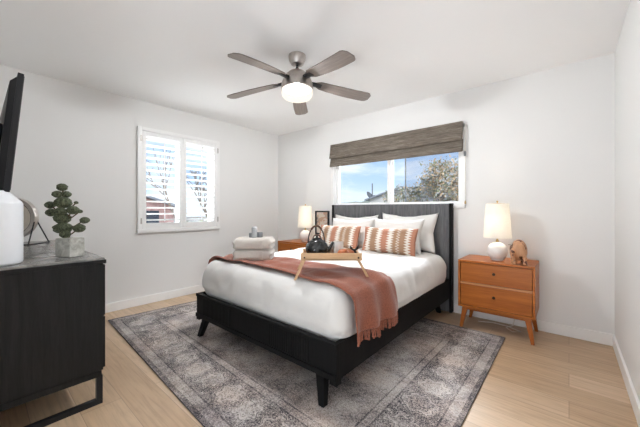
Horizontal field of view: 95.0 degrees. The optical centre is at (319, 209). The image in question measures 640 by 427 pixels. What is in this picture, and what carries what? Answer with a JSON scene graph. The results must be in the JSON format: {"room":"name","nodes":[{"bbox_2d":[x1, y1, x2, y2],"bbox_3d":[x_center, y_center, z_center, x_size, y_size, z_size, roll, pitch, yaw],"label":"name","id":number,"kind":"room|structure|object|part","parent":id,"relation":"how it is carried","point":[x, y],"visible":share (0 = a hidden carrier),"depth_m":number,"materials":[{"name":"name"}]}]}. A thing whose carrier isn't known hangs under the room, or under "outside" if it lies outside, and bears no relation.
{"room":"bedroom","nodes":[
{"label":"bedroom","id":0,"kind":"room"},
{"bbox_2d":[55,237,84,256],"bbox_3d":[-1.506,0.223,1.767,0.112,0.112,0.092,0,0,12],"label":"pot","id":1,"kind":"object","parent":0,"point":[64,246],"depth_m":1.73,"materials":[{"name":"concrete"}]},
{"bbox_2d":[0,64,277,303],"bbox_3d":[-1.975,-0.087,3.807,0.160,2.440,3.644,0,0,40],"label":"wall","id":2,"kind":"structure","parent":0,"point":[82,138],"depth_m":3.33,"materials":[{"name":"paint"}]},
{"bbox_2d":[105,285,204,312],"bbox_3d":[-1.870,1.084,3.797,0.016,0.098,3.524,0,0,40],"label":"baseboard","id":3,"kind":"structure","parent":2,"relation":"attached to","point":[110,307],"depth_m":3.57,"materials":[{"name":"paint"}]},
{"bbox_2d":[146,136,210,221],"bbox_3d":[-1.911,-0.359,3.937,0.050,1.145,0.945,0,0,40],"label":"window","id":4,"kind":"structure","parent":2,"relation":"in","point":[176,146],"depth_m":3.93,"materials":[{"name":"plastic"}]},
{"bbox_2d":[136,126,219,232],"bbox_3d":[-1.800,-0.359,3.843,0.093,1.260,1.067,0,0,40],"label":"plantation shutters","id":5,"kind":"object","parent":4,"relation":"attached to","point":[142,132],"visible":1,"depth_m":3.79,"materials":[{"name":"paint"}]},
{"bbox_3d":[-1.960,-0.356,3.662,0.030,1.171,0.478,0,0,40],"label":"panel","id":6,"kind":"part","parent":5,"relation":"part of","materials":[{"name":"paint"}]},
{"bbox_3d":[-1.925,-0.371,3.632,0.009,1.021,0.010,0,0,40],"label":"tilt rod","id":7,"kind":"part","parent":5,"relation":"part of","materials":[{"name":"paint"}]},
{"bbox_3d":[-1.648,-0.356,4.030,0.030,1.171,0.478,0,0,40],"label":"panel","id":8,"kind":"part","parent":5,"relation":"part of","materials":[{"name":"paint"}]},
{"bbox_3d":[-1.612,-0.371,4.000,0.009,1.021,0.010,0,0,40],"label":"tilt rod","id":9,"kind":"part","parent":5,"relation":"part of","materials":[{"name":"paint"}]},
{"bbox_2d":[0,0,629,134],"bbox_3d":[-0.839,-1.382,1.792,4.580,0.150,5.644,0,0,40],"label":"ceiling","id":10,"kind":"structure","parent":0,"point":[173,54],"depth_m":2.31,"materials":[{"name":"paint"}]},
{"bbox_2d":[227,50,370,114],"bbox_3d":[-0.210,-1.117,2.439,1.301,0.378,1.268,0,0,40],"label":"ceiling fan","id":11,"kind":"object","parent":10,"relation":"hanging from","point":[297,85],"visible":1,"depth_m":2.39,"materials":[{"name":"silver metal"}]},
{"bbox_3d":[-0.594,-1.055,2.606,0.511,0.071,0.138,0,0,18],"label":"blade","id":12,"kind":"part","parent":11,"relation":"part of","materials":[{"name":"brown wood"}]},
{"bbox_3d":[-0.436,-1.055,2.137,0.138,0.071,0.511,0,0,36],"label":"blade","id":13,"kind":"part","parent":11,"relation":"part of","materials":[{"name":"brown wood"}]},
{"bbox_3d":[-0.193,-0.973,2.480,0.262,0.089,0.262,0,0,40],"label":"lamp shade","id":14,"kind":"part","parent":11,"relation":"part of","materials":[{"name":"white glass"}]},
{"bbox_3d":[-0.198,-1.055,2.901,0.138,0.071,0.511,0,0,0],"label":"blade","id":15,"kind":"part","parent":11,"relation":"part of","materials":[{"name":"brown wood"}]},
{"bbox_3d":[0.058,-1.055,2.143,0.138,0.071,0.511,0,0,-36],"label":"blade","id":16,"kind":"part","parent":11,"relation":"part of","materials":[{"name":"brown wood"}]},
{"bbox_3d":[0.206,-1.055,2.615,0.511,0.071,0.138,0,0,-18],"label":"blade","id":17,"kind":"part","parent":11,"relation":"part of","materials":[{"name":"brown wood"}]},
{"bbox_2d":[0,291,637,426],"bbox_3d":[-0.839,1.193,1.792,4.580,0.120,5.644,0,0,40],"label":"floor","id":18,"kind":"structure","parent":0,"point":[560,380],"depth_m":1.82,"materials":[{"name":"brown wood"}]},
{"bbox_2d":[0,240,105,426],"bbox_3d":[-2.031,0.707,2.031,1.594,0.853,0.576,0,0,40],"label":"dresser","id":19,"kind":"object","parent":18,"relation":"on","point":[52,308],"visible":0.91,"depth_m":1.55,"materials":[{"name":"black wood"}]},
{"bbox_2d":[0,190,23,266],"bbox_3d":[-1.665,0.089,1.494,0.216,0.379,0.216,0,0,40],"label":"vase","id":20,"kind":"object","parent":19,"relation":"on","point":[11,207],"visible":0.88,"depth_m":1.48,"materials":[{"name":"white ceramic"}]},
{"bbox_2d":[18,198,49,244],"bbox_3d":[-2.512,0.088,2.398,0.380,0.383,0.230,0,0,-10],"label":"round mirror","id":21,"kind":"object","parent":19,"relation":"on","point":[31,216],"visible":0.43,"depth_m":2.41,"materials":[{"name":"silver metal"}]},
{"bbox_2d":[24,206,29,229],"bbox_3d":[-2.512,0.066,2.398,0.286,0.286,0.008,0,0,-10],"label":"mirror glass","id":22,"kind":"object","parent":21,"relation":"attached to","point":[26,208],"depth_m":2.41,"materials":[{"name":"beige mirror"}]},
{"bbox_3d":[-2.512,0.066,2.398,0.338,0.338,0.044,0,0,-10],"label":"ring frame","id":23,"kind":"part","parent":21,"relation":"part of","materials":[{"name":"silver metal"}]},
{"bbox_3d":[-2.343,0.172,2.427,0.037,0.216,0.230,0,0,-10],"label":"stand leg","id":24,"kind":"part","parent":21,"relation":"part of","materials":[{"name":"black metal"}]},
{"bbox_3d":[-2.045,0.951,2.017,1.576,0.034,0.531,0,0,40],"label":"rail","id":25,"kind":"part","parent":19,"relation":"part of","materials":[{"name":"black wood"}]},
{"bbox_2d":[44,183,89,256],"bbox_3d":[-1.530,0.059,1.764,0.272,0.439,0.114,0,0,0],"label":"potted topiary","id":26,"kind":"object","parent":19,"relation":"on","point":[66,246],"visible":1,"depth_m":1.74,"materials":[{"name":"plant"}]},
{"bbox_3d":[-1.528,0.030,1.757,0.223,0.303,0.047,0,0,0],"label":"stem","id":27,"kind":"part","parent":26,"relation":"part of","materials":[{"name":"green plant"}]},
{"bbox_3d":[-1.466,0.469,1.891,0.513,0.297,0.012,0,0,40],"label":"drawer","id":28,"kind":"part","parent":19,"relation":"part of","materials":[{"name":"black wood"}]},
{"bbox_3d":[-1.466,0.774,1.891,0.513,0.297,0.012,0,0,40],"label":"drawer","id":29,"kind":"part","parent":19,"relation":"part of","materials":[{"name":"black wood"}]},
{"bbox_2d":[278,239,309,251],"bbox_3d":[-0.289,0.803,4.455,0.600,0.660,0.434,0,0,40],"label":"nightstand","id":30,"kind":"object","parent":18,"relation":"on","point":[283,245],"visible":0.22,"depth_m":4.38,"materials":[{"name":"brown wood"}]},
{"bbox_3d":[-0.291,0.589,4.452,0.556,0.181,0.382,0,0,40],"label":"drawer","id":31,"kind":"part","parent":30,"relation":"part of","materials":[{"name":"brown wood"}]},
{"bbox_2d":[298,204,312,241],"bbox_3d":[-0.219,0.192,4.405,0.234,0.563,0.234,0,0,40],"label":"table lamp","id":32,"kind":"object","parent":30,"relation":"on","point":[305,219],"visible":0.92,"depth_m":4.32,"materials":[{"name":"white ceramic"}]},
{"bbox_3d":[-0.219,0.101,4.405,0.234,0.320,0.234,0,0,40],"label":"lamp shade","id":33,"kind":"part","parent":32,"relation":"part of","materials":[{"name":"white fabric"}]},
{"bbox_2d":[108,300,504,426],"bbox_3d":[-0.316,1.127,2.727,3.158,0.011,2.306,0,0,40],"label":"area rug","id":34,"kind":"object","parent":18,"relation":"on","point":[431,374],"visible":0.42,"depth_m":1.95,"materials":[{"name":"fabric"}]},
{"bbox_2d":[196,203,453,407],"bbox_3d":[0.152,0.523,2.959,1.654,1.195,2.154,0,0,40],"label":"bed","id":35,"kind":"object","parent":34,"relation":"on","point":[330,360],"visible":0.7,"depth_m":2.22,"materials":[{"name":"black wood"}]},
{"bbox_3d":[-1.030,1.036,2.615,0.091,0.170,0.090,0,0,40],"label":"leg","id":36,"kind":"part","parent":35,"relation":"part of","materials":[{"name":"black wood"}]},
{"bbox_3d":[-0.876,0.856,2.459,0.415,0.144,0.008,0,0,40],"label":"reeded panel","id":37,"kind":"part","parent":35,"relation":"part of","materials":[{"name":"black wood"}]},
{"bbox_3d":[-0.519,0.860,2.152,1.598,0.207,0.013,0,0,40],"label":"footboard rail","id":38,"kind":"part","parent":35,"relation":"part of","materials":[{"name":"black wood"}]},
{"bbox_3d":[-0.505,0.859,2.168,1.598,0.204,0.034,0,0,40],"label":"footboard","id":39,"kind":"part","parent":35,"relation":"part of","materials":[{"name":"black wood"}]},
{"bbox_3d":[-0.213,0.856,1.896,0.375,0.144,0.008,0,0,40],"label":"reeded panel","id":40,"kind":"part","parent":35,"relation":"part of","materials":[{"name":"black wood"}]},
{"bbox_3d":[0.013,1.036,1.722,0.093,0.170,0.090,0,0,40],"label":"leg","id":41,"kind":"part","parent":35,"relation":"part of","materials":[{"name":"black wood"}]},
{"bbox_2d":[202,247,445,341],"bbox_3d":[0.139,0.643,2.933,1.644,0.385,1.987,0,0,40],"label":"duvet","id":42,"kind":"object","parent":35,"relation":"on","point":[322,309],"visible":0.61,"depth_m":2.22,"materials":[{"name":"white fabric"}]},
{"bbox_2d":[208,254,397,346],"bbox_3d":[-0.269,0.605,2.425,1.769,0.378,0.570,0,0,39],"label":"throw blanket","id":43,"kind":"object","parent":42,"relation":"on","point":[374,297],"visible":0.81,"depth_m":1.96,"materials":[{"name":"fabric"}]},
{"bbox_2d":[233,248,274,260],"bbox_3d":[-0.591,0.394,2.647,0.346,0.100,0.242,0,0,0],"label":"towel","id":44,"kind":"object","parent":43,"relation":"on","point":[253,254],"visible":0.76,"depth_m":2.53,"materials":[{"name":"beige fabric"}]},
{"bbox_2d":[232,236,274,249],"bbox_3d":[-0.591,0.297,2.647,0.346,0.099,0.242,0,0,2],"label":"towel","id":45,"kind":"object","parent":44,"relation":"on","point":[246,242],"visible":0.94,"depth_m":2.54,"materials":[{"name":"white fabric"}]},
{"bbox_2d":[251,227,256,237],"bbox_3d":[-0.588,0.199,2.628,0.052,0.097,0.051,0,0,40],"label":"rolled washcloth","id":46,"kind":"object","parent":45,"relation":"on","point":[254,229],"visible":1,"depth_m":2.61,"materials":[{"name":"grey fabric"}]},
{"bbox_2d":[257,232,262,237],"bbox_3d":[-0.543,0.224,2.648,0.052,0.049,0.051,0,0,40],"label":"rolled washcloth","id":47,"kind":"object","parent":45,"relation":"on","point":[259,234],"visible":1,"depth_m":2.63,"materials":[{"name":"grey fabric"}]},
{"bbox_2d":[294,248,368,279],"bbox_3d":[0.076,0.381,2.082,0.508,0.184,0.264,0,0,0],"label":"tray","id":48,"kind":"object","parent":42,"relation":"on","point":[305,256],"visible":0.84,"depth_m":1.96,"materials":[{"name":"brown wood"}]},
{"bbox_3d":[-0.136,0.402,1.979,0.083,0.142,0.014,0,0,0],"label":"leg","id":49,"kind":"part","parent":48,"relation":"part of","materials":[{"name":"brown wood"}]},
{"bbox_2d":[305,225,333,252],"bbox_3d":[-0.016,0.216,2.082,0.172,0.221,0.172,0,0,45],"label":"teapot","id":50,"kind":"object","parent":48,"relation":"on","point":[316,245],"visible":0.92,"depth_m":2.04,"materials":[{"name":"ceramic"}]},
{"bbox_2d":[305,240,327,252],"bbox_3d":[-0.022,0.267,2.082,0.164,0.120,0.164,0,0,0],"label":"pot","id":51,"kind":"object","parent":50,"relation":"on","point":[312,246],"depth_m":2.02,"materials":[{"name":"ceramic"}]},
{"bbox_3d":[0.068,0.261,2.082,0.067,0.078,0.036,0,0,0],"label":"spout","id":52,"kind":"part","parent":50,"relation":"part of","materials":[{"name":"metal"}]},
{"bbox_2d":[301,259,361,259],"bbox_3d":[0.076,0.332,2.082,0.410,0.010,0.250,0,0,0],"label":"tray","id":53,"kind":"object","parent":48,"relation":"on","point":[301,259],"depth_m":1.96,"materials":[{"name":"brown wood"}]},
{"bbox_2d":[330,241,343,252],"bbox_3d":[0.120,0.281,2.144,0.106,0.092,0.096,0,0,-39],"label":"glass mug","id":54,"kind":"object","parent":48,"relation":"on","point":[337,245],"visible":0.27,"depth_m":2.10,"materials":[{"name":"white"}]},
{"bbox_2d":[337,249,348,252],"bbox_3d":[0.161,0.298,2.032,0.086,0.057,0.087,0,0,40],"label":"bread roll","id":55,"kind":"object","parent":48,"relation":"on","point":[340,250],"visible":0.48,"depth_m":2.01,"materials":[{"name":"orange food"}]},
{"bbox_3d":[0.289,0.391,1.979,0.083,0.120,0.014,0,0,0],"label":"leg","id":56,"kind":"part","parent":48,"relation":"part of","materials":[{"name":"brown wood"}]},
{"bbox_2d":[319,224,360,247],"bbox_3d":[0.223,0.335,3.657,0.644,0.285,0.190,0,0,45],"label":"lumbar pillow","id":57,"kind":"object","parent":42,"relation":"on","point":[349,235],"visible":0.77,"depth_m":3.54,"materials":[{"name":"fabric"}]},
{"bbox_2d":[333,218,373,246],"bbox_3d":[0.387,0.291,3.745,0.645,0.375,0.210,0,0,37],"label":"pillow","id":58,"kind":"object","parent":42,"relation":"on","point":[336,222],"visible":0.38,"depth_m":3.60,"materials":[{"name":"white fabric"}]},
{"bbox_2d":[336,214,377,226],"bbox_3d":[0.451,0.269,3.926,0.700,0.417,0.202,0,0,42],"label":"pillow","id":59,"kind":"object","parent":42,"relation":"on","point":[337,216],"visible":0.21,"depth_m":3.85,"materials":[{"name":"white fabric"}]},
{"bbox_2d":[362,226,417,255],"bbox_3d":[0.748,0.335,3.199,0.630,0.285,0.180,0,0,39],"label":"lumbar pillow","id":60,"kind":"object","parent":42,"relation":"on","point":[394,241],"visible":0.99,"depth_m":3.11,"materials":[{"name":"fabric"}]},
{"bbox_2d":[375,218,424,253],"bbox_3d":[0.869,0.286,3.339,0.623,0.384,0.211,0,0,39],"label":"pillow","id":61,"kind":"object","parent":42,"relation":"on","point":[379,223],"visible":0.36,"depth_m":3.22,"materials":[{"name":"white fabric"}]},
{"bbox_2d":[383,213,438,253],"bbox_3d":[1.023,0.255,3.445,0.695,0.446,0.219,0,0,36],"label":"pillow","id":62,"kind":"object","parent":42,"relation":"on","point":[426,236],"visible":0.35,"depth_m":3.25,"materials":[{"name":"white fabric"}]},
{"bbox_3d":[0.205,0.523,4.278,0.026,1.195,0.075,0,0,40],"label":"edge post","id":63,"kind":"part","parent":35,"relation":"part of","materials":[{"name":"black wood"}]},
{"bbox_3d":[0.354,0.386,4.123,0.390,0.895,0.012,0,0,40],"label":"reeded panel","id":64,"kind":"part","parent":35,"relation":"part of","materials":[{"name":"grey wood"}]},
{"bbox_3d":[0.659,0.386,3.864,0.390,0.895,0.012,0,0,40],"label":"reeded panel","id":65,"kind":"part","parent":35,"relation":"part of","materials":[{"name":"grey wood"}]},
{"bbox_3d":[0.830,0.524,3.756,1.650,1.193,0.050,0,0,40],"label":"headboard","id":66,"kind":"part","parent":35,"relation":"part of","materials":[{"name":"grey wood"}]},
{"bbox_3d":[0.760,0.859,2.450,0.035,0.204,2.033,0,0,40],"label":"rail","id":67,"kind":"part","parent":35,"relation":"part of","materials":[{"name":"black wood"}]},
{"bbox_3d":[0.964,0.386,3.605,0.390,0.895,0.012,0,0,40],"label":"reeded panel","id":68,"kind":"part","parent":35,"relation":"part of","materials":[{"name":"grey wood"}]},
{"bbox_3d":[1.269,0.386,3.346,0.390,0.895,0.012,0,0,40],"label":"reeded panel","id":69,"kind":"part","parent":35,"relation":"part of","materials":[{"name":"grey wood"}]},
{"bbox_3d":[1.268,1.036,3.209,0.091,0.170,0.085,0,0,40],"label":"leg","id":70,"kind":"part","parent":35,"relation":"part of","materials":[{"name":"black wood"}]},
{"bbox_3d":[1.446,0.523,3.224,0.026,1.195,0.075,0,0,40],"label":"edge post","id":71,"kind":"part","parent":35,"relation":"part of","materials":[{"name":"black wood"}]},
{"bbox_2d":[458,254,538,345],"bbox_3d":[1.687,0.803,2.777,0.600,0.660,0.434,0,0,40],"label":"nightstand","id":72,"kind":"object","parent":18,"relation":"on","point":[485,285],"visible":0.98,"depth_m":2.62,"materials":[{"name":"brown wood"}]},
{"bbox_3d":[1.388,1.026,2.824,0.074,0.215,0.048,0,0,40],"label":"leg","id":73,"kind":"part","parent":72,"relation":"part of","materials":[{"name":"brown wood"}]},
{"bbox_3d":[1.684,0.589,2.774,0.556,0.181,0.382,0,0,40],"label":"drawer","id":74,"kind":"part","parent":72,"relation":"part of","materials":[{"name":"brown wood"}]},
{"bbox_3d":[1.684,0.798,2.774,0.556,0.195,0.382,0,0,40],"label":"drawer","id":75,"kind":"part","parent":72,"relation":"part of","materials":[{"name":"brown wood"}]},
{"bbox_2d":[483,201,511,260],"bbox_3d":[1.678,0.192,2.773,0.234,0.563,0.234,0,0,40],"label":"table lamp","id":76,"kind":"object","parent":72,"relation":"on","point":[497,222],"visible":1,"depth_m":2.70,"materials":[{"name":"white ceramic"}]},
{"bbox_3d":[1.678,0.101,2.773,0.234,0.320,0.234,0,0,40],"label":"lamp shade","id":77,"kind":"part","parent":76,"relation":"part of","materials":[{"name":"white fabric"}]},
{"bbox_2d":[508,239,526,264],"bbox_3d":[1.728,0.366,2.567,0.147,0.212,0.179,0,0,28],"label":"animal","id":78,"kind":"object","parent":72,"relation":"on","point":[518,249],"visible":1,"depth_m":2.52},
{"bbox_3d":[1.691,0.437,2.548,0.042,0.070,0.042,0,0,28],"label":"leg","id":79,"kind":"part","parent":78,"relation":"part of","materials":[{"name":"brown wood"}]},
{"bbox_3d":[1.754,0.437,2.514,0.042,0.070,0.042,0,0,28],"label":"leg","id":80,"kind":"part","parent":78,"relation":"part of","materials":[{"name":"brown wood"}]},
{"bbox_3d":[1.781,1.026,2.490,0.074,0.215,0.048,0,0,40],"label":"leg","id":81,"kind":"part","parent":72,"relation":"part of","materials":[{"name":"brown wood"}]},
{"bbox_3d":[1.995,1.026,2.742,0.074,0.215,0.052,0,0,40],"label":"leg","id":82,"kind":"part","parent":72,"relation":"part of","materials":[{"name":"brown wood"}]},
{"bbox_2d":[478,319,520,331],"bbox_3d":[1.731,1.081,2.836,0.340,0.100,0.193,0,0,24],"label":"power cable","id":83,"kind":"object","parent":18,"relation":"on","point":[514,319],"visible":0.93,"depth_m":2.84,"materials":[{"name":"plastic"}]},
{"bbox_2d":[315,211,329,233],"bbox_3d":[0.033,0.193,4.471,0.270,0.360,0.028,0,0,40],"label":"framed picture","id":84,"kind":"object","parent":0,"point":[321,217],"visible":0.7,"depth_m":4.48,"materials":[{"name":"black metal"}]},
{"bbox_2d":[317,212,326,232],"bbox_3d":[0.037,0.193,4.475,0.226,0.316,0.008,0,0,40],"label":"print","id":85,"kind":"object","parent":84,"relation":"attached to","point":[321,216],"depth_m":4.48},
{"bbox_2d":[278,53,614,334],"bbox_3d":[0.910,-0.087,3.851,4.500,2.440,0.160,0,0,40],"label":"wall","id":86,"kind":"structure","parent":0,"point":[541,144],"depth_m":2.78,"materials":[{"name":"paint"}]},
{"bbox_2d":[331,124,464,208],"bbox_3d":[0.909,-0.477,3.811,1.836,0.915,0.150,0,0,40],"label":"window","id":87,"kind":"structure","parent":86,"relation":"in","point":[461,158],"depth_m":3.82,"materials":[{"name":"paint"}]},
{"bbox_3d":[0.595,-0.471,4.096,0.848,0.787,0.025,0,0,40],"label":"sash","id":88,"kind":"part","parent":87,"relation":"part of","materials":[{"name":"glass"}]},
{"bbox_2d":[329,121,465,203],"bbox_3d":[0.856,-0.508,3.714,1.824,0.889,0.088,0,0,40],"label":"roman shade","id":89,"kind":"object","parent":87,"relation":"attached to","point":[445,138],"visible":1,"depth_m":3.56,"materials":[{"name":"fabric"}]},
{"bbox_3d":[1.562,-0.514,3.149,0.006,0.825,0.009,0,0,40],"label":"pull cord","id":90,"kind":"part","parent":89,"relation":"part of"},
{"bbox_3d":[0.928,-0.474,3.833,1.760,0.845,0.065,0,0,40],"label":"frame","id":91,"kind":"part","parent":87,"relation":"part of","materials":[{"name":"plastic"}]},
{"bbox_3d":[1.345,-0.469,3.531,0.677,0.815,0.012,0,0,40],"label":"screen frame","id":92,"kind":"part","parent":87,"relation":"part of","materials":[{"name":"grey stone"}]},
{"bbox_3d":[1.261,-0.471,3.570,0.848,0.787,0.025,0,0,40],"label":"sash","id":93,"kind":"part","parent":87,"relation":"part of","materials":[{"name":"plastic"}]},
{"bbox_2d":[453,303,612,345],"bbox_3d":[0.855,1.084,3.785,4.156,0.098,0.016,0,0,40],"label":"baseboard","id":94,"kind":"structure","parent":86,"relation":"attached to","point":[555,328],"depth_m":2.66,"materials":[{"name":"paint"}]},
{"bbox_2d":[615,0,639,401],"bbox_3d":[0.782,-0.087,0.349,0.160,2.440,5.344,0,0,40],"label":"wall","id":95,"kind":"structure","parent":0,"point":[627,52],"depth_m":1.84,"materials":[{"name":"paint"}]},
{"bbox_2d":[613,334,639,426],"bbox_3d":[1.306,1.084,1.098,0.016,0.098,3.524,0,0,40],"label":"baseboard","id":96,"kind":"structure","parent":95,"relation":"attached to","point":[633,397],"depth_m":1.81,"materials":[{"name":"paint"}]},
{"bbox_3d":[-1.462,-0.087,1.059,4.180,2.440,0.120,0,0,40],"label":"wall","id":97,"kind":"structure","parent":0,"visible":0},
{"bbox_2d":[0,72,24,191],"bbox_3d":[-2.058,-0.406,1.818,1.110,0.627,0.234,0,0,40],"label":"television","id":98,"kind":"object","parent":97,"relation":"attached to","point":[10,113],"visible":0.97,"depth_m":1.51,"materials":[{"name":"grey plastic"}]},
{"bbox_3d":[-2.025,-0.400,1.856,1.102,0.600,0.028,0,-5,40],"label":"casing","id":99,"kind":"part","parent":98,"relation":"part of","materials":[{"name":"black plastic"}]},
{"label":"outside","id":100,"kind":"structure","parent":0,"visible":0},
{"bbox_2d":[174,217,205,221],"bbox_3d":[32.479,1.533,53.660,100.000,0.200,116.156,0,0,40],"label":"ground","id":101,"kind":"structure","parent":100,"point":[186,217],"depth_m":42.10,"materials":[{"name":"white"}]},
{"bbox_2d":[146,196,174,222],"bbox_3d":[-11.816,0.308,16.209,9.600,2.250,4.000,0,0,40],"label":"brick house","id":102,"kind":"structure","parent":101,"relation":"on","point":[148,198],"depth_m":13.98,"materials":[{"name":"brick"}]},
{"bbox_2d":[146,149,174,217],"bbox_3d":[-4.897,-0.187,8.317,1.554,3.242,1.981,0,0,-32],"label":"bare sapling","id":103,"kind":"object","parent":101,"relation":"on","point":[162,180],"visible":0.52,"depth_m":8.46,"materials":[{"name":"grey plant"}]},
{"bbox_2d":[186,167,207,217],"bbox_3d":[-4.205,-0.104,11.305,2.154,3.084,2.297,0,0,40],"label":"bare tree","id":104,"kind":"object","parent":101,"relation":"on","point":[192,172],"visible":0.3,"depth_m":11.28,"materials":[{"name":"grey plant"}]},
{"bbox_2d":[187,214,207,221],"bbox_3d":[-3.216,0.646,8.858,2.068,1.582,1.510,0,0,40],"label":"shrub","id":105,"kind":"object","parent":101,"relation":"on","point":[200,214],"visible":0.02,"depth_m":8.70,"materials":[{"name":"grey plant"}]},
{"bbox_2d":[367,183,374,196],"bbox_3d":[4.133,-0.342,23.259,0.824,3.550,0.720,0,0,40],"label":"mast","id":106,"kind":"object","parent":101,"relation":"on","point":[369,194],"visible":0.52,"depth_m":23.38,"materials":[{"name":"grey metal"}]},
{"bbox_2d":[381,182,429,201],"bbox_3d":[4.429,-0.058,14.769,2.699,2.993,2.383,0,0,6],"label":"tree","id":107,"kind":"object","parent":101,"relation":"on","point":[412,195],"visible":0.47,"depth_m":14.81,"materials":[{"name":"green plant"}]},
{"bbox_2d":[364,186,453,202],"bbox_3d":[9.217,-0.142,24.975,6.100,3.150,10.600,0,0,40],"label":"house","id":108,"kind":"structure","parent":101,"relation":"on","point":[377,198],"depth_m":22.18,"materials":[{"name":"paint"}]},
{"bbox_2d":[416,154,457,201],"bbox_3d":[5.001,-0.324,11.467,2.499,3.518,4.236,0,0,-8],"label":"tree","id":109,"kind":"object","parent":101,"relation":"on","point":[440,182],"visible":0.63,"depth_m":11.09,"materials":[{"name":"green plant"}]},
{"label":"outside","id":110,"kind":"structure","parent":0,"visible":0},
{"bbox_2d":[347,201,369,202],"bbox_3d":[1.930,-1.129,133.530,130.000,5.971,30.000,0,0,40],"label":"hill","id":111,"kind":"structure","parent":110,"point":[363,201],"depth_m":119.31,"materials":[{"name":"white"}]}
]}

